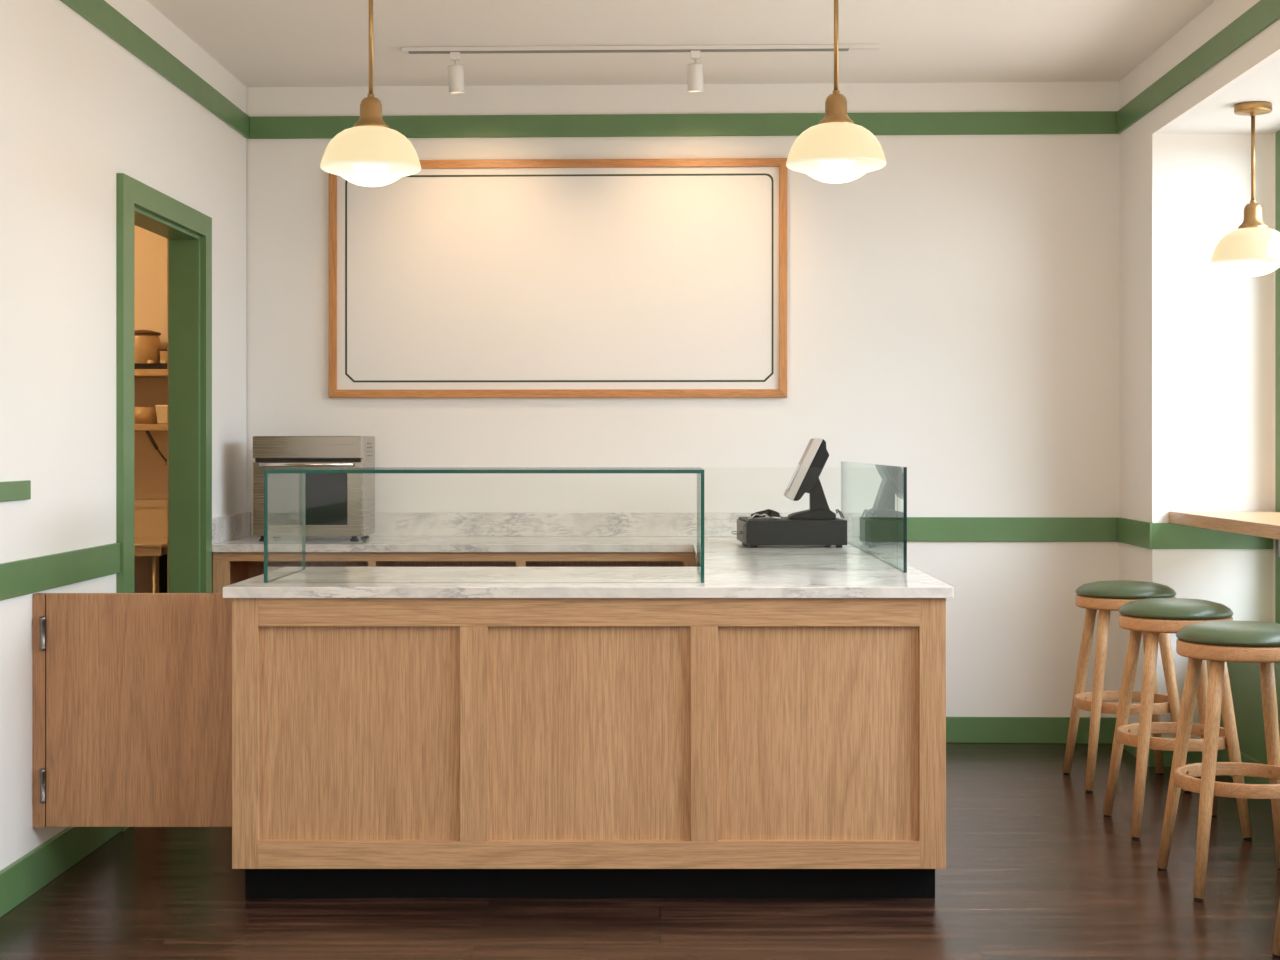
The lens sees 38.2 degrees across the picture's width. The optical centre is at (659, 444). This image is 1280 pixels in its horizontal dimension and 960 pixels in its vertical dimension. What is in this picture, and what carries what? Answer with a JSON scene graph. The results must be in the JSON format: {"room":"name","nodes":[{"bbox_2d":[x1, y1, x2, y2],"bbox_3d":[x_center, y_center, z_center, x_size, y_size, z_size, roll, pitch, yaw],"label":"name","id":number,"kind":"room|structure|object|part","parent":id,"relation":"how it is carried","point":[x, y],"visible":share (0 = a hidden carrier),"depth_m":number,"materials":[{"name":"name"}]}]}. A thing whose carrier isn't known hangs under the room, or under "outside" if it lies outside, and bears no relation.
{"room":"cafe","nodes":[
{"label":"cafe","id":0,"kind":"room"},
{"bbox_2d":[0,0,245,870],"bbox_3d":[-1.960,-0.147,3.250,0.120,2.995,10.500,0,0,0],"label":"wall","id":1,"kind":"structure","parent":0,"point":[79,110],"depth_m":5.98,"materials":[{"name":"white paint"}]},
{"bbox_2d":[0,480,30,501],"bbox_3d":[-1.893,0.135,4.575,0.013,0.057,1.950,0,0,0],"label":"wall rail","id":2,"kind":"object","parent":1,"relation":"attached to","point":[9,490],"visible":1,"depth_m":5.42,"materials":[{"name":"green paint"}]},
{"bbox_2d":[0,543,119,600],"bbox_3d":[-1.893,0.394,2.232,0.014,0.105,8.465,0,0,0],"label":"trim","id":3,"kind":"structure","parent":1,"relation":"attached to","point":[18,578],"depth_m":5.78,"materials":[{"name":"green paint"}]},
{"bbox_2d":[0,827,120,917],"bbox_3d":[-1.891,1.288,2.232,0.018,0.125,8.465,0,0,0],"label":"baseboard","id":4,"kind":"structure","parent":1,"relation":"attached to","point":[31,872],"depth_m":5.67,"materials":[{"name":"green paint"}]},
{"bbox_2d":[33,593,231,826],"bbox_3d":[-1.581,0.804,5.612,0.636,0.707,0.057,0,0,0],"label":"gate","id":5,"kind":"object","parent":1,"relation":"attached to","point":[132,692],"visible":0.92,"depth_m":5.60,"materials":[{"name":"brown wood"}]},
{"bbox_3d":[-1.881,0.804,5.620,0.037,0.707,0.040,0,0,0],"label":"hinge post","id":6,"kind":"part","parent":5,"relation":"part of","materials":[{"name":"brown wood"}]},
{"bbox_2d":[60,0,248,138],"bbox_3d":[-1.893,-1.458,3.255,0.014,0.103,10.509,0,0,0],"label":"trim","id":7,"kind":"structure","parent":1,"relation":"attached to","point":[99,13],"depth_m":6.96,"materials":[{"name":"green paint"}]},
{"bbox_2d":[116,173,211,830],"bbox_3d":[-1.950,0.200,7.104,0.150,2.300,1.277,0,0,0],"label":"door frame","id":8,"kind":"structure","parent":1,"relation":"in","point":[190,238],"depth_m":7.62,"materials":[{"name":"green paint"}]},
{"bbox_2d":[212,512,250,543],"bbox_3d":[-1.889,0.363,8.134,0.020,0.108,0.748,0,0,0],"label":"backsplash","id":9,"kind":"structure","parent":1,"relation":"attached to","point":[235,526],"depth_m":8.12,"materials":[{"name":"white stone"}]},
{"bbox_2d":[134,225,166,592],"bbox_3d":[-3.215,-0.050,9.050,2.370,2.800,0.100,0,0,0],"label":"wall","id":10,"kind":"structure","parent":0,"point":[150,248],"depth_m":9.00,"materials":[{"name":"beige paint"}]},
{"bbox_2d":[134,424,166,464],"bbox_3d":[-2.675,0.001,8.849,1.250,0.199,0.298,0,0,0],"label":"wall shelf","id":11,"kind":"object","parent":10,"relation":"attached to","point":[137,427],"visible":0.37,"depth_m":8.70,"materials":[{"name":"brown wood"}]},
{"bbox_2d":[134,407,156,423],"bbox_3d":[-2.455,-0.139,8.800,0.132,0.080,0.132,0,0,0],"label":"tub","id":12,"kind":"object","parent":11,"relation":"on","point":[142,415],"visible":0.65,"depth_m":8.74,"materials":[{"name":"beige ceramic"}]},
{"bbox_2d":[155,405,166,423],"bbox_3d":[-2.292,-0.145,8.830,0.183,0.091,0.198,0,0,0],"label":"tub","id":13,"kind":"object","parent":11,"relation":"on","point":[161,410],"visible":0.32,"depth_m":8.74,"materials":[{"name":"beige plastic"}]},
{"bbox_2d":[134,369,166,377],"bbox_3d":[-2.675,-0.342,8.849,1.250,0.031,0.298,0,0,0],"label":"wall shelf","id":14,"kind":"object","parent":10,"relation":"attached to","point":[138,373],"visible":0.02,"depth_m":8.70,"materials":[{"name":"brown wood"}]},
{"bbox_2d":[134,363,166,368],"bbox_3d":[-2.360,-0.371,8.845,0.480,0.028,0.250,0,0,0],"label":"tray","id":15,"kind":"object","parent":14,"relation":"on","point":[136,365],"visible":0.07,"depth_m":8.72,"materials":[{"name":"black metal"}]},
{"bbox_2d":[134,330,160,362],"bbox_3d":[-2.475,-0.457,8.860,0.166,0.190,0.166,0,0,0],"label":"crock","id":16,"kind":"object","parent":15,"relation":"on","point":[146,342],"visible":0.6,"depth_m":8.79,"materials":[{"name":"beige ceramic"}]},
{"bbox_3d":[-2.475,-0.540,8.860,0.166,0.025,0.166,0,0,0],"label":"lid","id":17,"kind":"part","parent":16,"relation":"part of","materials":[{"name":"brown"}]},
{"bbox_2d":[158,348,166,360],"bbox_3d":[-2.293,-0.412,8.895,0.207,0.100,0.130,0,0,0],"label":"food box","id":18,"kind":"object","parent":15,"relation":"on","point":[163,351],"visible":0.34,"depth_m":8.84,"materials":[{"name":"beige cardboard"}]},
{"bbox_2d":[167,239,168,592],"bbox_3d":[-2.031,-0.050,7.050,0.018,2.800,3.900,0,0,0],"label":"wall","id":19,"kind":"structure","parent":0,"point":[167,239],"depth_m":7.66,"materials":[{"name":"beige paint"}]},
{"bbox_2d":[0,743,1279,959],"bbox_3d":[-0.840,1.390,3.540,7.120,0.080,11.320,0,0,0],"label":"floor","id":20,"kind":"structure","parent":0,"point":[1036,869],"depth_m":5.35,"materials":[{"name":"brown wood"}]},
{"bbox_2d":[134,499,166,592],"bbox_3d":[-2.780,0.807,8.699,1.440,1.085,0.598,0,0,0],"label":"table","id":21,"kind":"object","parent":20,"relation":"on","point":[150,515],"depth_m":8.97,"materials":[{"name":"brown wood"}]},
{"bbox_3d":[-2.310,0.908,8.450,0.016,0.884,0.016,0,0,0],"label":"leg","id":22,"kind":"part","parent":21,"relation":"part of","materials":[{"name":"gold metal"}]},
{"bbox_2d":[159,554,166,592],"bbox_3d":[-2.179,0.928,8.720,0.237,0.843,0.480,0,0,0],"label":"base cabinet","id":23,"kind":"object","parent":20,"relation":"on","point":[162,559],"visible":0.08,"depth_m":8.48,"materials":[{"name":"black"}]},
{"bbox_2d":[213,552,696,592],"bbox_3d":[-0.858,0.900,8.074,2.040,0.900,0.608,0,0,0],"label":"base cabinet","id":24,"kind":"object","parent":20,"relation":"on","point":[229,568],"visible":0.15,"depth_m":7.77,"materials":[{"name":"brown wood"}]},
{"bbox_3d":[-0.858,0.469,7.780,2.040,0.038,0.020,0,0,0],"label":"rail","id":25,"kind":"part","parent":24,"relation":"part of","materials":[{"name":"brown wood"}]},
{"bbox_2d":[232,598,945,897],"bbox_3d":[-0.209,0.900,5.875,2.104,0.900,0.850,0,0,0],"label":"counter","id":26,"kind":"object","parent":20,"relation":"on","point":[382,747],"depth_m":5.47,"materials":[{"name":"brown wood"}]},
{"bbox_3d":[-0.887,0.851,5.478,0.595,0.633,0.012,0,0,0],"label":"panel","id":27,"kind":"part","parent":26,"relation":"part of","materials":[{"name":"brown wood"}]},
{"bbox_2d":[212,517,952,597],"bbox_3d":[-0.519,0.378,6.968,2.760,0.144,3.076,0,0,0],"label":"countertop","id":28,"kind":"structure","parent":26,"relation":"on","point":[732,569],"depth_m":6.05,"materials":[{"name":"white stone"}]},
{"bbox_2d":[253,436,374,540],"bbox_3d":[-1.520,0.189,8.130,0.475,0.456,0.400,0,0,0],"label":"countertop oven","id":29,"kind":"object","parent":28,"relation":"on","point":[336,504],"visible":0.9,"depth_m":7.99,"materials":[{"name":"silver metal"}]},
{"bbox_3d":[-1.518,0.084,7.955,0.401,0.018,0.050,0,0,0],"label":"handle","id":30,"kind":"part","parent":29,"relation":"part of","materials":[{"name":"silver metal"}]},
{"bbox_3d":[-1.522,0.234,7.992,0.466,0.318,0.026,0,0,0],"label":"door","id":31,"kind":"part","parent":29,"relation":"part of","materials":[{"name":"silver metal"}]},
{"bbox_3d":[-1.522,0.010,7.990,0.471,0.096,0.030,0,0,0],"label":"control panel","id":32,"kind":"part","parent":29,"relation":"part of","materials":[{"name":"silver metal"}]},
{"bbox_2d":[264,467,703,582],"bbox_3d":[-0.531,0.246,5.890,1.331,0.342,0.600,0,0,0],"label":"guard","id":33,"kind":"object","parent":28,"relation":"on","point":[303,470],"visible":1,"depth_m":5.59,"materials":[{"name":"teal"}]},
{"bbox_3d":[-0.531,0.251,5.596,1.309,0.331,0.011,0,0,0],"label":"pane","id":34,"kind":"part","parent":33,"relation":"part of","materials":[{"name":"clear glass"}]},
{"bbox_3d":[-1.192,0.251,5.890,0.011,0.331,0.600,0,0,0],"label":"pane","id":35,"kind":"part","parent":33,"relation":"part of","materials":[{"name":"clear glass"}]},
{"bbox_3d":[-0.531,0.080,5.890,1.331,0.011,0.600,0,0,0],"label":"pane","id":36,"kind":"part","parent":33,"relation":"part of","materials":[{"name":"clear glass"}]},
{"bbox_3d":[0.129,0.251,5.890,0.011,0.331,0.600,0,0,0],"label":"pane","id":37,"kind":"part","parent":33,"relation":"part of","materials":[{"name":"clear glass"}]},
{"bbox_3d":[0.340,0.359,7.675,0.008,0.086,0.388,0,0,-3],"label":"drawer","id":38,"kind":"part","parent":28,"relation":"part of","materials":[{"name":"grey"}]},
{"bbox_3d":[0.522,0.361,7.684,0.455,0.111,0.400,0,0,-3],"label":"cash drawer","id":39,"kind":"part","parent":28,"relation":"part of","materials":[{"name":"black metal"}]},
{"bbox_2d":[841,461,906,572],"bbox_3d":[0.472,0.244,7.085,0.667,0.345,2.090,0,0,0],"label":"guard","id":40,"kind":"object","parent":28,"relation":"on","point":[873,496],"visible":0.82,"depth_m":6.76,"materials":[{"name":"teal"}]},
{"bbox_3d":[-0.209,0.492,5.466,1.950,0.085,0.033,0,0,0],"label":"rail","id":41,"kind":"part","parent":26,"relation":"part of","materials":[{"name":"brown wood"}]},
{"bbox_3d":[-0.209,0.851,5.478,0.598,0.633,0.012,0,0,0],"label":"panel","id":42,"kind":"part","parent":26,"relation":"part of","materials":[{"name":"brown wood"}]},
{"bbox_3d":[-0.209,1.208,5.466,1.950,0.081,0.033,0,0,0],"label":"rail","id":43,"kind":"part","parent":26,"relation":"part of","materials":[{"name":"brown wood"}]},
{"bbox_3d":[0.468,0.851,5.478,0.594,0.633,0.012,0,0,0],"label":"panel","id":44,"kind":"part","parent":26,"relation":"part of","materials":[{"name":"brown wood"}]},
{"bbox_2d":[1063,580,1190,791],"bbox_3d":[1.862,0.948,7.400,0.416,0.805,0.432,0,0,0],"label":"bar stool","id":45,"kind":"object","parent":20,"relation":"on","point":[1105,597],"visible":0.79,"depth_m":7.26,"materials":[{"name":"brown wood"}]},
{"bbox_3d":[1.714,0.996,7.552,0.044,0.702,0.161,0,0,-41],"label":"leg","id":46,"kind":"part","parent":45,"relation":"part of","materials":[{"name":"brown wood"}]},
{"bbox_3d":[1.714,0.996,7.248,0.044,0.702,0.161,0,0,41],"label":"leg","id":47,"kind":"part","parent":45,"relation":"part of","materials":[{"name":"brown wood"}]},
{"bbox_2d":[1075,580,1175,598],"bbox_3d":[1.862,0.573,7.400,0.392,0.056,0.392,0,0,0],"label":"cushion","id":48,"kind":"object","parent":45,"relation":"on","point":[1118,589],"depth_m":7.27,"materials":[{"name":"green leather"}]},
{"bbox_3d":[1.862,0.625,7.400,0.390,0.046,0.390,0,0,0],"label":"seat frame","id":49,"kind":"part","parent":45,"relation":"part of","materials":[{"name":"brown wood"}]},
{"bbox_3d":[2.010,0.996,7.552,0.044,0.702,0.161,0,0,41],"label":"leg","id":50,"kind":"part","parent":45,"relation":"part of","materials":[{"name":"brown wood"}]},
{"bbox_3d":[2.010,0.996,7.248,0.044,0.702,0.161,0,0,-41],"label":"leg","id":51,"kind":"part","parent":45,"relation":"part of","materials":[{"name":"brown wood"}]},
{"bbox_2d":[1103,598,1251,839],"bbox_3d":[1.822,0.948,6.540,0.416,0.805,0.432,0,0,0],"label":"bar stool","id":52,"kind":"object","parent":20,"relation":"on","point":[1152,616],"visible":0.8,"depth_m":6.40,"materials":[{"name":"brown wood"}]},
{"bbox_3d":[1.674,0.996,6.692,0.044,0.702,0.161,0,0,-41],"label":"leg","id":53,"kind":"part","parent":52,"relation":"part of","materials":[{"name":"brown wood"}]},
{"bbox_3d":[1.674,0.996,6.388,0.044,0.702,0.161,0,0,41],"label":"leg","id":54,"kind":"part","parent":52,"relation":"part of","materials":[{"name":"brown wood"}]},
{"bbox_2d":[1118,598,1232,619],"bbox_3d":[1.822,0.573,6.540,0.392,0.056,0.392,0,0,0],"label":"cushion","id":55,"kind":"object","parent":52,"relation":"on","point":[1151,608],"depth_m":6.41,"materials":[{"name":"green leather"}]},
{"bbox_3d":[1.822,0.625,6.540,0.390,0.046,0.390,0,0,0],"label":"seat frame","id":56,"kind":"part","parent":52,"relation":"part of","materials":[{"name":"brown wood"}]},
{"bbox_3d":[1.970,0.996,6.692,0.044,0.702,0.161,0,0,41],"label":"leg","id":57,"kind":"part","parent":52,"relation":"part of","materials":[{"name":"brown wood"}]},
{"bbox_3d":[1.970,0.996,6.388,0.044,0.702,0.161,0,0,-41],"label":"leg","id":58,"kind":"part","parent":52,"relation":"part of","materials":[{"name":"brown wood"}]},
{"bbox_2d":[1157,620,1279,900],"bbox_3d":[1.790,0.948,5.690,0.416,0.805,0.432,0,0,0],"label":"bar stool","id":59,"kind":"object","parent":20,"relation":"on","point":[1218,642],"visible":1,"depth_m":5.59,"materials":[{"name":"brown wood"}]},
{"bbox_3d":[1.642,0.996,5.842,0.044,0.702,0.161,0,0,-41],"label":"leg","id":60,"kind":"part","parent":59,"relation":"part of","materials":[{"name":"brown wood"}]},
{"bbox_3d":[1.642,0.996,5.538,0.044,0.702,0.161,0,0,41],"label":"leg","id":61,"kind":"part","parent":59,"relation":"part of","materials":[{"name":"brown wood"}]},
{"bbox_3d":[1.790,0.625,5.690,0.390,0.046,0.390,0,0,0],"label":"seat frame","id":62,"kind":"part","parent":59,"relation":"part of","materials":[{"name":"brown wood"}]},
{"bbox_2d":[1176,620,1279,646],"bbox_3d":[1.790,0.573,5.690,0.392,0.056,0.392,0,0,0],"label":"cushion","id":63,"kind":"object","parent":59,"relation":"on","point":[1226,633],"depth_m":5.57,"materials":[{"name":"green leather"}]},
{"bbox_3d":[1.938,0.996,5.842,0.044,0.702,0.161,0,0,41],"label":"leg","id":64,"kind":"part","parent":59,"relation":"part of","materials":[{"name":"brown wood"}]},
{"bbox_2d":[1272,901,1279,956],"bbox_3d":[1.825,0.948,4.690,0.416,0.805,0.432,0,0,0],"label":"bar stool","id":65,"kind":"object","parent":20,"relation":"on","point":[1276,941],"visible":1,"depth_m":4.87,"materials":[{"name":"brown wood"}]},
{"bbox_2d":[147,0,1215,86],"bbox_3d":[0.140,-1.695,3.315,4.320,0.100,10.870,0,0,0],"label":"ceiling","id":66,"kind":"structure","parent":0,"point":[261,43],"depth_m":7.43,"materials":[{"name":"white paint"}]},
{"bbox_2d":[320,0,420,186],"bbox_3d":[-0.914,-1.230,5.850,0.316,0.826,0.316,0,0,0],"label":"pendant lamp","id":67,"kind":"object","parent":66,"relation":"hanging from","point":[369,153],"visible":1,"depth_m":5.76,"materials":[{"name":"white glass"}]},
{"bbox_3d":[-0.914,-0.940,5.850,0.316,0.123,0.316,0,0,0],"label":"lamp shade","id":68,"kind":"part","parent":67,"relation":"part of","materials":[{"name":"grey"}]},
{"bbox_2d":[320,160,420,186],"bbox_3d":[-0.914,-0.848,5.850,0.316,0.060,0.316,0,0,0],"label":"diffuser","id":69,"kind":"object","parent":67,"relation":"attached to","point":[368,173],"depth_m":5.77,"materials":[{"name":"white glass"}]},
{"bbox_3d":[-0.914,-1.352,5.850,0.015,0.506,0.015,0,0,0],"label":"rod","id":70,"kind":"part","parent":67,"relation":"part of","materials":[{"name":"gold metal"}]},
{"bbox_2d":[402,44,879,53],"bbox_3d":[-0.084,-1.633,7.631,1.969,0.021,0.040,0,0,2],"label":"ceiling track","id":71,"kind":"object","parent":66,"relation":"attached to","point":[810,47],"visible":1,"depth_m":7.62,"materials":[{"name":"white metal"}]},
{"bbox_2d":[447,52,464,93],"bbox_3d":[-0.844,-1.540,7.657,0.071,0.168,0.071,0,0,0],"label":"track spotlight","id":72,"kind":"object","parent":71,"relation":"attached to","point":[455,72],"visible":1,"depth_m":7.63,"materials":[{"name":"white metal"}]},
{"bbox_2d":[687,50,702,91],"bbox_3d":[0.146,-1.540,7.627,0.066,0.167,0.071,0,0,0],"label":"track spotlight","id":73,"kind":"object","parent":71,"relation":"attached to","point":[694,70],"visible":1,"depth_m":7.60,"materials":[{"name":"white metal"}]},
{"bbox_2d":[786,0,885,183],"bbox_3d":[0.557,-1.236,5.850,0.316,0.814,0.316,0,0,0],"label":"pendant lamp","id":74,"kind":"object","parent":66,"relation":"hanging from","point":[835,150],"visible":1,"depth_m":5.76,"materials":[{"name":"white glass"}]},
{"bbox_3d":[0.557,-1.357,5.850,0.015,0.495,0.015,0,0,0],"label":"rod","id":75,"kind":"part","parent":74,"relation":"part of","materials":[{"name":"gold metal"}]},
{"bbox_3d":[0.557,-0.951,5.850,0.316,0.123,0.316,0,0,0],"label":"lamp shade","id":76,"kind":"part","parent":74,"relation":"part of","materials":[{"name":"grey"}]},
{"bbox_2d":[786,156,885,183],"bbox_3d":[0.557,-0.859,5.850,0.316,0.060,0.316,0,0,0],"label":"diffuser","id":77,"kind":"object","parent":74,"relation":"attached to","point":[827,169],"depth_m":5.77,"materials":[{"name":"white glass"}]},
{"bbox_2d":[246,81,1119,716],"bbox_3d":[0.350,-0.147,8.491,4.747,2.995,0.120,0,0,2],"label":"wall","id":78,"kind":"structure","parent":0,"point":[953,304],"depth_m":8.41,"materials":[{"name":"white paint"}]},
{"bbox_2d":[251,512,840,536],"bbox_3d":[-0.508,0.363,8.450,2.742,0.108,0.020,0,0,2],"label":"backsplash","id":79,"kind":"structure","parent":78,"relation":"attached to","point":[386,523],"depth_m":8.44,"materials":[{"name":"white stone"}]},
{"bbox_2d":[329,158,786,397],"bbox_3d":[-0.469,-0.759,8.444,2.097,1.086,0.030,0,0,2],"label":"menu board","id":80,"kind":"object","parent":78,"relation":"attached to","point":[524,278],"visible":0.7,"depth_m":8.44,"materials":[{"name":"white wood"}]},
{"bbox_3d":[-0.469,-0.234,8.444,2.095,0.037,0.030,0,0,2],"label":"frame rail","id":81,"kind":"part","parent":80,"relation":"part of","materials":[{"name":"brown wood"}]},
{"bbox_3d":[-0.469,-1.284,8.444,2.095,0.037,0.030,0,0,2],"label":"frame rail","id":82,"kind":"part","parent":80,"relation":"part of","materials":[{"name":"brown wood"}]},
{"bbox_2d":[249,111,1116,138],"bbox_3d":[0.089,-1.458,8.433,3.954,0.101,0.014,0,0,2],"label":"trim","id":83,"kind":"structure","parent":78,"relation":"attached to","point":[1076,122],"depth_m":8.43,"materials":[{"name":"green paint"}]},
{"bbox_2d":[907,517,1116,541],"bbox_3d":[1.468,0.383,8.384,1.196,0.109,0.014,0,0,2],"label":"trim","id":84,"kind":"structure","parent":78,"relation":"attached to","point":[996,529],"depth_m":8.37,"materials":[{"name":"green paint"}]},
{"bbox_2d":[946,717,1115,743],"bbox_3d":[1.468,1.291,8.383,1.196,0.118,0.016,0,0,2],"label":"baseboard","id":85,"kind":"structure","parent":78,"relation":"attached to","point":[958,729],"depth_m":8.37,"materials":[{"name":"green paint"}]},
{"bbox_2d":[748,509,781,519],"bbox_3d":[0.433,0.284,7.615,0.148,0.042,0.133,0,0,0],"label":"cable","id":86,"kind":"object","parent":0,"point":[769,513],"visible":1,"depth_m":7.59,"materials":[{"name":"black plastic"}]},
{"bbox_3d":[0.415,0.283,7.607,0.086,0.040,0.028,0,0,-12],"label":"handle","id":87,"kind":"part","parent":86,"relation":"part of","materials":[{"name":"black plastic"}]},
{"bbox_2d":[784,438,843,519],"bbox_3d":[0.640,0.139,7.684,0.244,0.333,0.296,0,0,2],"label":"screen","id":88,"kind":"object","parent":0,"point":[805,479],"visible":1,"depth_m":7.54,"materials":[{"name":"black plastic"}]},
{"bbox_2d":[1120,0,1279,736],"bbox_3d":[2.103,-0.147,3.184,0.200,2.995,10.372,0,0,1],"label":"wall","id":89,"kind":"structure","parent":0,"point":[1139,143],"depth_m":7.91,"materials":[{"name":"white paint"}]},
{"bbox_2d":[1116,717,1270,799],"bbox_3d":[2.195,1.291,4.735,0.282,0.118,7.270,0,0,0],"label":"baseboard","id":90,"kind":"structure","parent":89,"relation":"attached to","point":[1193,756],"depth_m":7.77,"materials":[{"name":"green paint"}]},
{"bbox_2d":[1116,517,1272,548],"bbox_3d":[2.315,0.383,8.068,0.518,0.109,0.604,0,0,0],"label":"trim","id":91,"kind":"structure","parent":89,"relation":"attached to","point":[1147,535],"depth_m":7.77,"materials":[{"name":"green paint"}]},
{"bbox_2d":[1117,0,1279,133],"bbox_3d":[1.996,-1.458,3.185,0.014,0.101,10.371,0,0,1],"label":"trim","id":92,"kind":"structure","parent":89,"relation":"attached to","point":[1264,13],"depth_m":6.96,"materials":[{"name":"green paint"}]},
{"bbox_2d":[1159,134,1272,737],"bbox_3d":[2.410,-0.147,7.830,0.620,2.995,0.100,0,0,0],"label":"wall","id":93,"kind":"structure","parent":0,"point":[1216,323],"depth_m":7.78,"materials":[{"name":"white paint"}]},
{"bbox_2d":[1160,55,1279,133],"bbox_3d":[2.361,-1.358,4.440,0.717,0.100,6.680,0,0,0],"label":"ceiling","id":94,"kind":"structure","parent":0,"point":[1217,116],"depth_m":7.26,"materials":[{"name":"white paint"}]},
{"bbox_2d":[1210,101,1279,276],"bbox_3d":[2.276,-0.976,7.100,0.316,0.659,0.316,0,0,0],"label":"pendant lamp","id":95,"kind":"object","parent":94,"relation":"hanging from","point":[1252,249],"visible":1,"depth_m":7.03,"materials":[{"name":"white glass"}]},
{"bbox_3d":[2.276,-0.769,7.100,0.316,0.123,0.316,0,0,0],"label":"lamp shade","id":96,"kind":"part","parent":95,"relation":"part of","materials":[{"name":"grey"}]},
{"bbox_2d":[1210,257,1279,276],"bbox_3d":[2.276,-0.677,7.100,0.316,0.060,0.316,0,0,0],"label":"diffuser","id":97,"kind":"object","parent":95,"relation":"attached to","point":[1243,266],"depth_m":7.02,"materials":[{"name":"white glass"}]},
{"bbox_3d":[2.276,-1.098,7.100,0.015,0.340,0.015,0,0,0],"label":"rod","id":98,"kind":"part","parent":95,"relation":"part of","materials":[{"name":"gold metal"}]},
{"bbox_2d":[1220,662,1279,763],"bbox_3d":[2.528,1.060,4.440,0.384,0.580,6.680,0,0,0],"label":"wall","id":99,"kind":"structure","parent":0,"point":[1245,682],"depth_m":7.33,"materials":[{"name":"green paint"}]},
{"bbox_2d":[1273,132,1275,622],"bbox_3d":[2.648,-0.269,4.440,0.144,2.078,6.680,0,0,0],"label":"wall window","id":100,"kind":"structure","parent":99,"relation":"in","point":[1275,132],"depth_m":7.75,"materials":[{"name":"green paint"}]},
{"bbox_2d":[1169,511,1279,556],"bbox_3d":[2.356,0.364,4.490,0.433,0.172,6.580,0,0,0],"label":"bar","id":101,"kind":"object","parent":100,"relation":"attached to","point":[1266,524],"visible":1,"depth_m":7.14,"materials":[{"name":"brown wood"}]},
{"bbox_2d":[1275,131,1279,623],"bbox_3d":[2.609,-0.269,4.396,0.070,2.078,6.692,0,0,0],"label":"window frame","id":102,"kind":"structure","parent":100,"relation":"attached to","point":[1277,134],"depth_m":7.71,"materials":[{"name":"green paint"}]}
]}

